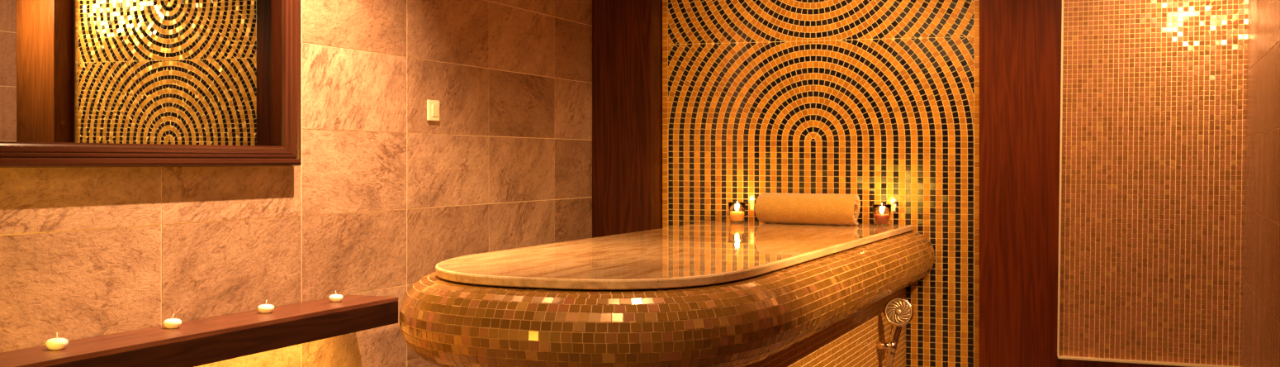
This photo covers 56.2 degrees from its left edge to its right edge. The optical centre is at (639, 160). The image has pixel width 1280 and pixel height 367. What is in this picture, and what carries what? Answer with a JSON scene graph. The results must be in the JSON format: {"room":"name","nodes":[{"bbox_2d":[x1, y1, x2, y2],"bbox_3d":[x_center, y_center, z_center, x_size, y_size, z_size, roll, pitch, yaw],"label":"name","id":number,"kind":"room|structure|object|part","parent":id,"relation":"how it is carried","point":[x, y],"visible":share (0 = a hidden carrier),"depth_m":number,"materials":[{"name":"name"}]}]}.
{"room":"spa","nodes":[
{"label":"spa","id":0,"kind":"room"},
{"bbox_2d":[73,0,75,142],"bbox_3d":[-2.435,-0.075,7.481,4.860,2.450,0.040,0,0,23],"label":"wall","id":1,"kind":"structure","parent":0,"point":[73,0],"depth_m":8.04,"materials":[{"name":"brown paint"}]},
{"bbox_2d":[0,0,592,366],"bbox_3d":[-1.599,-0.075,3.182,0.033,2.450,6.837,0,0,23],"label":"wall","id":2,"kind":"structure","parent":0,"point":[381,193],"depth_m":4.41,"materials":[{"name":"stone"}]},
{"bbox_2d":[0,0,301,167],"bbox_3d":[-1.587,-0.479,3.141,0.080,0.992,2.067,0,0,23],"label":"frame","id":3,"kind":"object","parent":2,"relation":"attached to","point":[285,149],"visible":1,"depth_m":3.78,"materials":[{"name":"brown wood"}]},
{"bbox_3d":[-1.587,-0.017,3.141,0.080,0.068,2.067,0,0,23],"label":"frame rail","id":4,"kind":"part","parent":3,"relation":"part of","materials":[{"name":"wood"}]},
{"bbox_2d":[0,293,398,366],"bbox_3d":[-1.500,0.534,3.094,0.216,0.093,2.720,0,0,23],"label":"wall shelf","id":5,"kind":"object","parent":2,"relation":"attached to","point":[195,343],"visible":1,"depth_m":3.51,"materials":[{"name":"brown wood"}]},
{"bbox_2d":[45,331,68,350],"bbox_3d":[-1.514,0.466,3.110,0.053,0.043,0.053,0,0,-13],"label":"candle","id":6,"kind":"object","parent":5,"relation":"on","point":[54,343],"visible":1,"depth_m":3.09,"materials":[{"name":"beige wax"}]},
{"bbox_2d":[163,313,181,328],"bbox_3d":[-1.367,0.467,3.503,0.051,0.042,0.051,0,0,0],"label":"candle","id":7,"kind":"object","parent":5,"relation":"on","point":[173,323],"visible":1,"depth_m":3.49,"materials":[{"name":"beige wax"}]},
{"bbox_2d":[257,299,274,312],"bbox_3d":[-1.205,0.467,3.856,0.051,0.042,0.051,0,0,44],"label":"candle","id":8,"kind":"object","parent":5,"relation":"on","point":[263,308],"visible":1,"depth_m":3.84,"materials":[{"name":"beige wax"}]},
{"bbox_2d":[328,290,343,302],"bbox_3d":[-1.056,0.469,4.162,0.048,0.039,0.048,0,0,-20],"label":"candle","id":9,"kind":"object","parent":5,"relation":"on","point":[335,297],"visible":1,"depth_m":4.15,"materials":[{"name":"beige wax"}]},
{"bbox_2d":[426,99,439,120],"bbox_3d":[-0.842,-0.207,4.896,0.016,0.084,0.082,0,0,23],"label":"light switch","id":10,"kind":"object","parent":2,"relation":"attached to","point":[433,106],"visible":1,"depth_m":4.88,"materials":[{"name":"beige plastic"}]},
{"bbox_2d":[1240,0,1279,366],"bbox_3d":[1.247,-0.075,1.925,0.082,2.450,6.920,0,0,23],"label":"wall","id":11,"kind":"structure","parent":0,"point":[1260,319],"depth_m":4.33,"materials":[{"name":"tile"}]},
{"bbox_3d":[-2.327,1.175,3.598,8.100,0.050,7.400,0,0,23],"label":"floor","id":12,"kind":"structure","parent":0,"visible":0},
{"bbox_2d":[398,220,934,366],"bbox_3d":[0.238,0.729,4.532,1.222,0.843,3.142,0,0,23],"label":"stone table","id":13,"kind":"object","parent":12,"relation":"on","point":[796,295],"visible":0.98,"depth_m":3.35,"materials":[{"name":"gold stone"}]},
{"bbox_2d":[728,200,745,222],"bbox_3d":[0.486,0.254,6.004,0.091,0.106,0.091,0,0,23],"label":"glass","id":14,"kind":"object","parent":13,"relation":"on","point":[737,209],"visible":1,"depth_m":5.97,"materials":[{"name":"white"}]},
{"bbox_2d":[754,192,860,225],"bbox_3d":[0.817,0.230,5.793,0.510,0.151,0.154,0,0,32],"label":"rolled towel","id":15,"kind":"object","parent":13,"relation":"on","point":[835,209],"visible":1,"depth_m":5.73,"materials":[{"name":"orange fabric"}]},
{"bbox_2d":[872,203,891,225],"bbox_3d":[1.153,0.254,5.704,0.091,0.106,0.091,0,0,23],"label":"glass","id":16,"kind":"object","parent":13,"relation":"on","point":[881,212],"visible":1,"depth_m":5.67,"materials":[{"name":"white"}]},
{"bbox_2d":[876,296,914,366],"bbox_3d":[1.093,0.865,5.145,0.151,0.562,0.089,0,0,45],"label":"shower","id":17,"kind":"object","parent":13,"relation":"attached to","point":[898,311],"visible":1,"depth_m":5.13,"materials":[{"name":"silver metal"}]},
{"bbox_3d":[1.093,0.778,5.152,0.087,0.212,0.048,0,0,-12],"label":"handle","id":18,"kind":"part","parent":17,"relation":"part of","materials":[{"name":"silver metal"}]},
{"bbox_2d":[1057,355,1240,366],"bbox_3d":[2.267,1.014,5.251,0.820,0.273,0.062,0,0,23],"label":"plinth","id":19,"kind":"object","parent":12,"relation":"on","point":[1063,360],"visible":1,"depth_m":5.29,"materials":[{"name":"brown wood"}]},
{"bbox_3d":[1.287,-0.075,5.859,3.220,2.450,0.050,0,0,23],"label":"wall","id":20,"kind":"structure","parent":0,"visible":0},
{"bbox_2d":[592,0,662,237],"bbox_3d":[-0.064,-0.075,6.314,0.338,2.450,0.170,0,0,23],"label":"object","id":21,"kind":"object","parent":20,"relation":"attached to","point":[627,35],"visible":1,"depth_m":6.24,"materials":[{"name":"brown wood"}]},
{"bbox_2d":[662,0,979,366],"bbox_3d":[0.867,-0.070,5.983,1.624,2.477,0.014,0,0,23],"label":"mosaic panel","id":22,"kind":"object","parent":20,"relation":"attached to","point":[876,101],"visible":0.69,"depth_m":5.92,"materials":[{"name":"orange glass"}]},
{"bbox_2d":[979,0,1061,366],"bbox_3d":[1.770,-0.075,5.534,0.372,2.450,0.170,0,0,23],"label":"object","id":23,"kind":"object","parent":20,"relation":"attached to","point":[1020,40],"visible":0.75,"depth_m":5.46,"materials":[{"name":"brown wood"}]},
{"bbox_2d":[1057,0,1248,365],"bbox_3d":[2.265,-0.206,5.250,0.822,2.167,0.044,0,0,23],"label":"mosaic","id":24,"kind":"object","parent":20,"relation":"attached to","point":[1154,92],"visible":0.98,"depth_m":5.26,"materials":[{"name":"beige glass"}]}
]}

